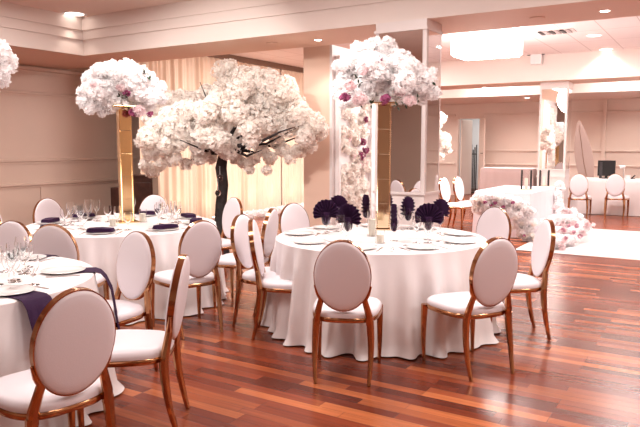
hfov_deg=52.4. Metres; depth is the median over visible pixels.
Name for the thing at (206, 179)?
drape
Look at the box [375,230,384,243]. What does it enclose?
pillar candle
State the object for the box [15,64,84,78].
trim
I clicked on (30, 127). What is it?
wall
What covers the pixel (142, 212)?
pillar candle
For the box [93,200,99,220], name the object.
wine glass
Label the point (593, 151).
trim
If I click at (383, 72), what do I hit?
flower arrangement
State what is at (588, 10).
ceiling beam
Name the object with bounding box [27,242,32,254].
bowl
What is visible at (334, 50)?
lining
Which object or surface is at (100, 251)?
tablecloth
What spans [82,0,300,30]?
trim
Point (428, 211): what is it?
napkin
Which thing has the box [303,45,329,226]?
wall pier
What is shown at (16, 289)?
dinner plate
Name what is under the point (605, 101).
trim
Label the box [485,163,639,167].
trim
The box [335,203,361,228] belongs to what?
napkin
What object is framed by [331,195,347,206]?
napkin
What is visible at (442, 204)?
napkin
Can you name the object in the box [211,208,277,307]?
dining chair
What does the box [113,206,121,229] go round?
wine glass
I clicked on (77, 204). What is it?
wine glass
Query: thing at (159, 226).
folded napkin
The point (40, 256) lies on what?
dinner plate
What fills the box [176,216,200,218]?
dinner plate
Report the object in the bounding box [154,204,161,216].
bowl
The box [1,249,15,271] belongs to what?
bowl
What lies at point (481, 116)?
trim
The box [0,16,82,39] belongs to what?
trim
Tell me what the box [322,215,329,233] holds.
goblet
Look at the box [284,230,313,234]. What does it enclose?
dinner plate
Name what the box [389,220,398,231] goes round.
bowl
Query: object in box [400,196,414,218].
napkin
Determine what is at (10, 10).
trim
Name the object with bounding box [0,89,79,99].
trim
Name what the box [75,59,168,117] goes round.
flower arrangement
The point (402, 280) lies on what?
tablecloth
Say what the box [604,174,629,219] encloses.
dining chair
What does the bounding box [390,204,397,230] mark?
napkin
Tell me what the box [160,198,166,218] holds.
wine glass
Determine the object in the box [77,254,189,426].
dining chair
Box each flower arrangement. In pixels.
[0,39,18,88]
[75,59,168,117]
[330,36,442,110]
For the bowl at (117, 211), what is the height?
0.125 m
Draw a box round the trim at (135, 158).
[0,156,139,164]
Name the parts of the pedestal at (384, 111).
mirror panel, mirror panel, mirror panel, plate, mirror panel, mirror panel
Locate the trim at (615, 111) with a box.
[484,110,639,115]
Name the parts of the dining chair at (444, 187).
backrest, leg, seat frame, seat, leg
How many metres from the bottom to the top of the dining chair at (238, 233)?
0.987 m
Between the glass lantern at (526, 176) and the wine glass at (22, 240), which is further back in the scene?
the glass lantern at (526, 176)
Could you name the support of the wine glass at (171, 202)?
on the tablecloth at (100, 251)
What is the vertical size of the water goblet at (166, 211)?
0.170 m
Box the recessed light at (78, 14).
[62,12,86,16]
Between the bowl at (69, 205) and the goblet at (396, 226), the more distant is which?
the bowl at (69, 205)
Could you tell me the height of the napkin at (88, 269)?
0.464 m
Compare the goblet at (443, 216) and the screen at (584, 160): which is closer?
the goblet at (443, 216)
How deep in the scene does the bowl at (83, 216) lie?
6.18 m
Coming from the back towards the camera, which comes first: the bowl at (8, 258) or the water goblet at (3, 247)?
the water goblet at (3, 247)
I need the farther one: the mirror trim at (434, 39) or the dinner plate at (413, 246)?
the mirror trim at (434, 39)
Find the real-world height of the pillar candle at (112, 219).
0.105 m
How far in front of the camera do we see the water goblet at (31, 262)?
3.75 m
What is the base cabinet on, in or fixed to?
on the floor
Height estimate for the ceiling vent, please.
0.030 m
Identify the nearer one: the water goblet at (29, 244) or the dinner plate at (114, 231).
the water goblet at (29, 244)
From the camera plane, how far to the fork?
4.01 m
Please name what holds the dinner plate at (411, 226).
on the tablecloth at (402, 280)
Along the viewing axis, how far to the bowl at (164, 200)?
7.09 m
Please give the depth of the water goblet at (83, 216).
6.19 m
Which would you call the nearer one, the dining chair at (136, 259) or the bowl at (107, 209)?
the dining chair at (136, 259)
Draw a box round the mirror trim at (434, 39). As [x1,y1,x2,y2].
[426,30,440,191]
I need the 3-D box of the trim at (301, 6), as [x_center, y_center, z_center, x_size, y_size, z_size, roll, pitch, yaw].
[2.092,-2.405,6.605,13.583,0.140,0.025,4,7,31]
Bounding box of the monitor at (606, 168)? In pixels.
[597,160,615,178]
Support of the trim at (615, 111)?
attached to the wall at (623, 129)
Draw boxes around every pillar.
[374,18,441,224]
[537,81,572,206]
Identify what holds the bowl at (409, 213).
on the goblet at (408, 215)
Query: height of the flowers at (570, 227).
0.608 m
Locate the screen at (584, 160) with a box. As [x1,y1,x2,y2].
[574,121,593,176]
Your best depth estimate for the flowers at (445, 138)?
11.44 m
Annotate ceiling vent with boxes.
[535,28,576,35]
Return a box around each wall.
[0,64,281,225]
[335,55,372,224]
[439,98,639,194]
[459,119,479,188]
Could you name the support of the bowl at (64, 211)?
on the water goblet at (64, 211)
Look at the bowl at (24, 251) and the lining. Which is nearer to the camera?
the bowl at (24, 251)
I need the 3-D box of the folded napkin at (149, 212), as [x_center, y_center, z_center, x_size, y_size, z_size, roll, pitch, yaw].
[-1.979,-0.010,7.492,0.250,0.040,0.110,0,6,5]
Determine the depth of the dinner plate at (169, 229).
6.21 m
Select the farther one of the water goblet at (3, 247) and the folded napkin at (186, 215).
the folded napkin at (186, 215)
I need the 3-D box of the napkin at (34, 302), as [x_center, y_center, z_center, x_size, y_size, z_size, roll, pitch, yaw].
[-1.593,0.569,3.529,0.420,0.264,0.170,3,7,30]
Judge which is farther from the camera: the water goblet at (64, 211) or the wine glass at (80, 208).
the water goblet at (64, 211)
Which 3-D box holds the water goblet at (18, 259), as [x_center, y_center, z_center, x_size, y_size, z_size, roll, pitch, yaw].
[-1.815,0.322,3.853,0.080,0.170,0.080,3,7,30]
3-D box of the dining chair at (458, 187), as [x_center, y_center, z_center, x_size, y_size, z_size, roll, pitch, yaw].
[2.947,-0.239,12.841,0.605,0.987,0.496,5,8,39]
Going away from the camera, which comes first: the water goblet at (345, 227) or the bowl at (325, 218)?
the water goblet at (345, 227)
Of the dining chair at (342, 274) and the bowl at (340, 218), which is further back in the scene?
the bowl at (340, 218)
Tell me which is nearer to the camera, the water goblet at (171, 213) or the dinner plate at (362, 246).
the dinner plate at (362, 246)
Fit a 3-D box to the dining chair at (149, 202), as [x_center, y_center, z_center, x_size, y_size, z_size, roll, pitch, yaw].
[-2.044,0.278,7.935,0.496,0.987,0.605,-1,6,-7]
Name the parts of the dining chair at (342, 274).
leg, post, leg, backrest, frame, seat, seat frame, post, leg, leg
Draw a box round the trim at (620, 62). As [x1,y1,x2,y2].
[280,48,639,85]
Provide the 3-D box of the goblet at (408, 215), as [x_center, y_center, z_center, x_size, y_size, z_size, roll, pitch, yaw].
[0.853,0.062,6.293,0.081,0.175,0.081,4,7,31]
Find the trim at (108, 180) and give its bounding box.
[0,169,281,189]
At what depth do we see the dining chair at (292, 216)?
6.92 m
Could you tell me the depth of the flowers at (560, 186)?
12.51 m
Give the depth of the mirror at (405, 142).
7.44 m
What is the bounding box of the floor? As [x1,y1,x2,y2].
[78,188,639,426]
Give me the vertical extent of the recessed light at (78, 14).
0.004 m
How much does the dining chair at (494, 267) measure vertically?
0.987 m
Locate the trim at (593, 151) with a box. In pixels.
[485,150,639,152]
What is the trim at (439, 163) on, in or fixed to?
attached to the wall at (623, 129)
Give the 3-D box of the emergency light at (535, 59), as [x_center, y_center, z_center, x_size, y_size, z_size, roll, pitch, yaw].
[4.718,-3.402,14.196,0.400,0.300,0.160,4,7,31]
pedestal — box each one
[112,105,139,223]
[372,102,395,229]
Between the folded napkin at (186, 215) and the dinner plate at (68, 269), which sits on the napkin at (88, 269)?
the dinner plate at (68, 269)
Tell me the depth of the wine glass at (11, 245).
3.88 m
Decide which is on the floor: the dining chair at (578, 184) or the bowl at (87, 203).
the dining chair at (578, 184)
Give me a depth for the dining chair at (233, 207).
7.70 m
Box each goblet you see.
[0,245,6,272]
[8,253,20,282]
[18,246,29,274]
[24,242,32,269]
[24,255,39,285]
[60,208,67,225]
[79,212,87,229]
[104,206,111,221]
[123,212,131,229]
[164,209,168,223]
[169,209,173,221]
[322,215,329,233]
[341,222,350,239]
[362,209,369,218]
[389,220,398,241]
[404,211,411,228]
[423,222,432,242]
[436,214,444,232]
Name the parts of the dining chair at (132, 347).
leg, seat frame, seat, post, leg, backrest, post, frame, leg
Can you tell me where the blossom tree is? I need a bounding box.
[134,58,329,254]
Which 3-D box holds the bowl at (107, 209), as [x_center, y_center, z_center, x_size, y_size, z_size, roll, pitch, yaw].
[-2.243,-0.025,6.863,0.080,0.110,0.080,4,7,31]
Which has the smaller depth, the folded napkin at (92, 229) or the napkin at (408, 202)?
the folded napkin at (92, 229)
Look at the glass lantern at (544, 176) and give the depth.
12.71 m
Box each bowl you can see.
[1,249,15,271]
[6,242,18,252]
[12,253,20,271]
[15,236,26,246]
[19,246,29,264]
[24,255,38,274]
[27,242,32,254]
[60,208,67,219]
[66,202,73,214]
[76,205,83,216]
[79,212,87,223]
[84,199,90,210]
[93,200,99,211]
[104,206,111,215]
[113,206,121,218]
[123,212,131,223]
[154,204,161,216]
[160,198,166,209]
[170,201,174,212]
[174,201,180,212]
[322,215,329,225]
[336,215,345,229]
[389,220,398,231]
[397,206,404,219]
[404,211,411,220]
[412,216,420,230]
[423,222,432,235]
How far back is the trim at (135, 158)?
12.07 m
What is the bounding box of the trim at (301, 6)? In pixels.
[83,0,396,39]
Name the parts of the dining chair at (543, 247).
seat frame, seat, post, leg, backrest, frame, leg, post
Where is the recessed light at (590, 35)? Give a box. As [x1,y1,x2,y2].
[585,34,602,36]
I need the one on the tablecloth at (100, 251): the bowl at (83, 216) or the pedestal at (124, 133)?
the pedestal at (124, 133)
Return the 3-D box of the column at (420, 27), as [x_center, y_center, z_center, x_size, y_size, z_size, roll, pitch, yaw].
[1.029,-0.666,7.705,0.660,2.910,0.470,4,7,31]
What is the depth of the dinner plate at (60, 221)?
6.75 m
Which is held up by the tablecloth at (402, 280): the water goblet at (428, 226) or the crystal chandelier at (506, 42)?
the water goblet at (428, 226)
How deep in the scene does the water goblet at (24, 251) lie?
4.07 m
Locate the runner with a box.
[484,167,536,168]
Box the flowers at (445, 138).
[439,111,452,161]
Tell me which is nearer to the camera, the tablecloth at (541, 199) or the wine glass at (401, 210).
the wine glass at (401, 210)
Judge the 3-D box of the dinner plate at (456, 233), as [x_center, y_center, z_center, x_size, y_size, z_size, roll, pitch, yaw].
[1.262,0.183,5.907,0.274,0.016,0.274,-1,6,-8]
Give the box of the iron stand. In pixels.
[471,145,476,192]
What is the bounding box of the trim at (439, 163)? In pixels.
[439,163,454,164]
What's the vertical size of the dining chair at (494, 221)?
0.987 m
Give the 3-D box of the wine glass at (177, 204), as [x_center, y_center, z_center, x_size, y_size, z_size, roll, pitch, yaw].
[-1.483,-0.014,6.776,0.076,0.225,0.076,4,7,31]
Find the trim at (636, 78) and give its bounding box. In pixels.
[441,76,639,89]
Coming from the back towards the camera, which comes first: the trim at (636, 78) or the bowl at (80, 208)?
the trim at (636, 78)
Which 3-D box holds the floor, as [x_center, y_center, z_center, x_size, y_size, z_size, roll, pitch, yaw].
[2.636,0.638,9.652,15.900,0.109,29.400,4,7,31]
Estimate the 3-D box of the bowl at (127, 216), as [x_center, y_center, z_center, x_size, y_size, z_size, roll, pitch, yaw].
[-1.837,0.043,6.210,0.080,0.110,0.080,0,6,-2]
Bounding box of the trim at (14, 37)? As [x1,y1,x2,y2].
[0,27,83,55]
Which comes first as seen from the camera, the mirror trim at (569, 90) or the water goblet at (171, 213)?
the water goblet at (171, 213)
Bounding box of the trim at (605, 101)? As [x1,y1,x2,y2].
[601,99,607,176]
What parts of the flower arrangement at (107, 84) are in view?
blush flower, blush flower, blush flower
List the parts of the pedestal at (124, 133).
plate, mirror panel, mirror panel, mirror panel, mirror panel, mirror panel, plate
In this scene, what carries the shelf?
attached to the base cabinet
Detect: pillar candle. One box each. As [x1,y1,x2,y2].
[108,215,116,225]
[139,209,146,221]
[367,210,376,236]
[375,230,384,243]
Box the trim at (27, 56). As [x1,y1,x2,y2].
[9,45,118,68]
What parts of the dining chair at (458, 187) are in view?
leg, frame, backrest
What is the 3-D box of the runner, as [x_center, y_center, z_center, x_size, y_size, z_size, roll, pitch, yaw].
[4.539,-1.085,15.532,1.235,0.008,0.620,4,7,31]
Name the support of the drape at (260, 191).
hanging from the track
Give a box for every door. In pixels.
[460,120,472,193]
[478,118,485,189]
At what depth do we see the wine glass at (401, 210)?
6.19 m
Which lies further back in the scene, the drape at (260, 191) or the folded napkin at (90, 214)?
the drape at (260, 191)
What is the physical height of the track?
0.119 m
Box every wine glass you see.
[1,249,15,288]
[6,242,19,280]
[15,236,27,272]
[66,202,73,224]
[75,203,82,225]
[76,205,84,228]
[84,199,91,220]
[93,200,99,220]
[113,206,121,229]
[154,204,161,223]
[156,202,162,223]
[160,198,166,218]
[170,201,174,222]
[174,201,180,222]
[336,215,345,239]
[397,206,404,229]
[412,216,420,243]
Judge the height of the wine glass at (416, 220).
0.225 m
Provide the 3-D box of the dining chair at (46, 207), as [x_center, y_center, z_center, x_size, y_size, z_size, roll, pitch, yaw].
[-2.970,0.326,7.483,0.605,0.987,0.496,4,7,34]
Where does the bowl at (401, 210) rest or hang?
on the wine glass at (401, 210)
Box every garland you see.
[243,203,303,218]
[469,191,538,241]
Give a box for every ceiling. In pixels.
[0,0,189,16]
[231,16,639,71]
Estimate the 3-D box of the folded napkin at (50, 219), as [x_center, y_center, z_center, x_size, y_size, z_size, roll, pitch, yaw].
[-2.805,0.066,6.765,0.110,0.040,0.250,0,6,3]
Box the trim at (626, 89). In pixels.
[440,81,639,104]
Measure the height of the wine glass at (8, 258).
0.225 m
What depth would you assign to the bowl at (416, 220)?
5.35 m
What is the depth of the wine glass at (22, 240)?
4.14 m
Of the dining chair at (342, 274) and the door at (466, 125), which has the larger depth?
the door at (466, 125)
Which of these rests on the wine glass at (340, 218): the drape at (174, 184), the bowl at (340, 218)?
the bowl at (340, 218)
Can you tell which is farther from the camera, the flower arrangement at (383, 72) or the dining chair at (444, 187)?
the dining chair at (444, 187)
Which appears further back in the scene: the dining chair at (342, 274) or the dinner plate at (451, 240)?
the dinner plate at (451, 240)
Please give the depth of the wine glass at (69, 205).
6.63 m
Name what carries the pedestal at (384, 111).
on the tablecloth at (402, 280)
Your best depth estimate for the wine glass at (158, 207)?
6.43 m
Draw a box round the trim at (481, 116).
[454,115,483,177]
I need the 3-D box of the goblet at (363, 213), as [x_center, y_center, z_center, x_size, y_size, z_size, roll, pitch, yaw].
[0.463,0.038,6.527,0.081,0.175,0.081,4,7,31]
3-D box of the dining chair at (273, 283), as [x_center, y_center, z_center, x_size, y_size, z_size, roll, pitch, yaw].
[-0.298,0.537,5.476,0.605,0.987,0.496,0,6,2]
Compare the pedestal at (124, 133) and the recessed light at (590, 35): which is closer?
the pedestal at (124, 133)
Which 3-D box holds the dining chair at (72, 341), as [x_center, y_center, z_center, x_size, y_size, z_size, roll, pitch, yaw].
[-1.259,0.794,3.042,0.605,0.987,0.496,5,8,41]
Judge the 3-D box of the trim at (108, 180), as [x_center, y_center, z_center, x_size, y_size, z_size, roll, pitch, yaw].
[-4.992,-0.534,11.886,0.050,0.090,25.000,4,7,31]
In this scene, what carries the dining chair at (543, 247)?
on the floor
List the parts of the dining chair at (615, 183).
leg, backrest, seat, leg, leg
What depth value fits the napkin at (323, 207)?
5.92 m
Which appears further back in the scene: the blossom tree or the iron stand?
the iron stand
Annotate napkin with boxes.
[2,291,51,330]
[41,217,59,222]
[50,267,120,329]
[72,213,95,217]
[86,227,114,232]
[137,210,155,214]
[152,223,178,229]
[180,213,195,217]
[189,218,201,222]
[313,199,337,222]
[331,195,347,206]
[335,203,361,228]
[361,194,369,217]
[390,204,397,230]
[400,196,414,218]
[415,203,441,224]
[433,199,449,223]
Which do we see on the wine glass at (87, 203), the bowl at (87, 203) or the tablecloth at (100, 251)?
the bowl at (87, 203)
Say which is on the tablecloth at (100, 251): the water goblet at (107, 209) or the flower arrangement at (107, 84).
the water goblet at (107, 209)
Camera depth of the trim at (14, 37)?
9.56 m
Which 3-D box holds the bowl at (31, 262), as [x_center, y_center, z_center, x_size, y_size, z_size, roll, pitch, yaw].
[-1.670,0.301,3.769,0.080,0.110,0.080,4,7,31]
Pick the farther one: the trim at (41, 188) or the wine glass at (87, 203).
the trim at (41, 188)
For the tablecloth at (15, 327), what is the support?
on the round table
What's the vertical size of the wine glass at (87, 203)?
0.225 m
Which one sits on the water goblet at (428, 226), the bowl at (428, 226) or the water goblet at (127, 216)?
the bowl at (428, 226)
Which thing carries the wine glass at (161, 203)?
on the tablecloth at (100, 251)
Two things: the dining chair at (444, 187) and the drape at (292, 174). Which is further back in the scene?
the drape at (292, 174)
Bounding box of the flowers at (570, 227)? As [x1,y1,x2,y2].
[538,202,595,249]
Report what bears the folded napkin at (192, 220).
on the dinner plate
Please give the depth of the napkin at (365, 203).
6.47 m
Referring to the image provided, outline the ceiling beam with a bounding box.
[83,0,594,55]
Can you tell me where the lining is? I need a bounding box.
[329,45,374,224]
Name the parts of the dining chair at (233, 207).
seat, backrest, frame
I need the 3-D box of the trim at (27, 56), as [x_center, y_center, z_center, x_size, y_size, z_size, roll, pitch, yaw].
[-7.351,-2.336,6.084,1.880,0.570,13.020,4,7,31]
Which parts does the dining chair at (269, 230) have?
leg, leg, seat frame, seat, frame, backrest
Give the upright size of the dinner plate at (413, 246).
0.016 m
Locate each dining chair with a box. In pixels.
[0,221,31,244]
[0,287,116,426]
[31,224,109,299]
[32,198,62,222]
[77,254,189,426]
[107,231,157,369]
[139,194,169,213]
[150,220,222,339]
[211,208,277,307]
[221,197,242,277]
[230,214,275,326]
[247,219,292,340]
[279,203,309,233]
[312,240,382,385]
[421,237,517,381]
[439,177,472,229]
[452,176,469,225]
[476,207,510,240]
[490,219,555,340]
[567,174,591,218]
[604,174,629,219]
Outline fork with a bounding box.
[45,275,79,277]
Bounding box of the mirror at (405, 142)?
[379,29,422,192]
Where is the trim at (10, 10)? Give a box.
[0,1,82,30]
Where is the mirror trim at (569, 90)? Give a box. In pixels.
[565,89,571,168]
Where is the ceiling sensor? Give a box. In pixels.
[529,16,544,19]
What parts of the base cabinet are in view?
door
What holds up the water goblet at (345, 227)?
on the tablecloth at (402, 280)
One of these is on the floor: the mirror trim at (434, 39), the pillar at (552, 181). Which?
the pillar at (552, 181)
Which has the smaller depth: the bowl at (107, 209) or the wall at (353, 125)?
the bowl at (107, 209)
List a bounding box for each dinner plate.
[0,285,36,295]
[32,254,46,258]
[36,220,63,223]
[40,265,85,273]
[85,231,115,233]
[151,227,179,230]
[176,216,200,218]
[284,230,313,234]
[294,239,325,243]
[312,225,338,228]
[357,244,375,249]
[405,244,439,249]
[409,225,436,228]
[444,231,473,235]
[444,238,475,243]
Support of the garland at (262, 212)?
on the floor
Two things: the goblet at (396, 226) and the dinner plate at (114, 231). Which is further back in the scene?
the dinner plate at (114, 231)
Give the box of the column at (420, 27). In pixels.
[373,26,442,226]
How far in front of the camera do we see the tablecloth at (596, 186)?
14.89 m
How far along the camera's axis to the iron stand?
21.68 m
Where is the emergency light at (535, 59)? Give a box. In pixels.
[527,54,544,64]
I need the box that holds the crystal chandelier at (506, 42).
[451,28,522,60]
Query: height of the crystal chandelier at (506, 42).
0.436 m
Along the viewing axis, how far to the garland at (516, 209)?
10.79 m
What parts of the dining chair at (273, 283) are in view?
backrest, frame, leg, post, leg, seat, seat frame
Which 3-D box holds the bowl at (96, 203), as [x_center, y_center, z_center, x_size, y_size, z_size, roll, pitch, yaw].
[-2.390,-0.082,6.949,0.076,0.125,0.076,4,7,31]
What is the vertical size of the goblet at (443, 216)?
0.175 m
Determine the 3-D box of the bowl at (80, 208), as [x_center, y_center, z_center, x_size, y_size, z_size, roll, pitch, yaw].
[-2.320,-0.013,6.288,0.076,0.125,0.076,5,8,42]
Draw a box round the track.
[208,54,303,72]
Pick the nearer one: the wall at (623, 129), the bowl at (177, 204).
the bowl at (177, 204)
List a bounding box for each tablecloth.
[0,256,123,426]
[26,214,228,324]
[261,224,500,360]
[472,185,554,237]
[479,168,536,189]
[570,177,639,215]
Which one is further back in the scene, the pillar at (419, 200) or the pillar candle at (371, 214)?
the pillar at (419, 200)
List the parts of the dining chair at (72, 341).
leg, post, seat, seat frame, leg, frame, backrest, post, leg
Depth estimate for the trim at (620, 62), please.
14.17 m
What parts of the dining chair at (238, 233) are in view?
leg, post, frame, backrest, seat frame, leg, seat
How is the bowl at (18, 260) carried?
on the water goblet at (18, 259)
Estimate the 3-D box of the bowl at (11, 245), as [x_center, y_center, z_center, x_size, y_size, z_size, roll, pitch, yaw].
[-1.846,0.239,3.905,0.076,0.125,0.076,4,7,31]
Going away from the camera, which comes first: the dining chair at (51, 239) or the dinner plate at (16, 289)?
the dinner plate at (16, 289)
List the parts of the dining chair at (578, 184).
backrest, seat, leg, leg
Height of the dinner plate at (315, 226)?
0.016 m
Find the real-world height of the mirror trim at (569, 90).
1.780 m
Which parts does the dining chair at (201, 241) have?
leg, leg, seat frame, seat, leg, frame, backrest, post, leg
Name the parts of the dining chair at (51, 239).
backrest, frame, seat, leg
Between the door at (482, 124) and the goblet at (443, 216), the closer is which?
the goblet at (443, 216)
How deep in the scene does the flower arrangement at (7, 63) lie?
4.00 m
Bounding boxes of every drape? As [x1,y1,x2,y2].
[137,58,195,214]
[194,56,242,218]
[241,62,280,210]
[281,69,303,205]
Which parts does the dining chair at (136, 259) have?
post, seat, seat frame, backrest, frame, post, leg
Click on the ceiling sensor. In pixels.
(533, 17)
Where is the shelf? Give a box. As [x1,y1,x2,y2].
[110,186,118,214]
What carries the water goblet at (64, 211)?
on the tablecloth at (100, 251)
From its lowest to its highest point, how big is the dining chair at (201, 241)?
0.987 m
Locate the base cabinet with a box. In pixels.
[110,174,159,214]
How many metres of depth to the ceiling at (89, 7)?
9.16 m
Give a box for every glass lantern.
[520,170,531,189]
[539,170,549,186]
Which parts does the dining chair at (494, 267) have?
leg, seat frame, seat, leg, post, leg, frame, backrest, post, leg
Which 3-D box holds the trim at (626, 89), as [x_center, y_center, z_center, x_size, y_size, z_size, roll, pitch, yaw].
[7.404,-3.422,17.018,15.500,0.680,2.800,4,7,31]
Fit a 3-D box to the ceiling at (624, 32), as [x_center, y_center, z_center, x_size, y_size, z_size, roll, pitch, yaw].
[6.047,-3.599,14.781,15.500,0.140,15.980,4,7,31]
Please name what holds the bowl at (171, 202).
on the wine glass at (171, 202)
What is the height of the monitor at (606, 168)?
0.420 m
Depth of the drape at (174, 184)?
12.99 m
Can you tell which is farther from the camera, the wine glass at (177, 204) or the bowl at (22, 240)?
the wine glass at (177, 204)
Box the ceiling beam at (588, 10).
[86,0,639,62]
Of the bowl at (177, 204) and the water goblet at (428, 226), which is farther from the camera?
the bowl at (177, 204)
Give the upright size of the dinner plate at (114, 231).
0.016 m
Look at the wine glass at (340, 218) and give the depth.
5.42 m
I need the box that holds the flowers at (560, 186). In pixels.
[553,181,565,214]
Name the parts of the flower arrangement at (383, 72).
blush flower, blush flower, blush flower, blush flower, blush flower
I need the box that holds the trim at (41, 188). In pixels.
[40,187,43,198]
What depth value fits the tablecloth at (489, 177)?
15.35 m
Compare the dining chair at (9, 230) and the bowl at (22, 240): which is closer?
the bowl at (22, 240)
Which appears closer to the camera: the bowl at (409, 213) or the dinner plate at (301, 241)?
the dinner plate at (301, 241)
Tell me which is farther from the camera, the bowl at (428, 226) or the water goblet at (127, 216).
the water goblet at (127, 216)
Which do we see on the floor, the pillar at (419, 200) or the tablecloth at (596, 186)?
the pillar at (419, 200)

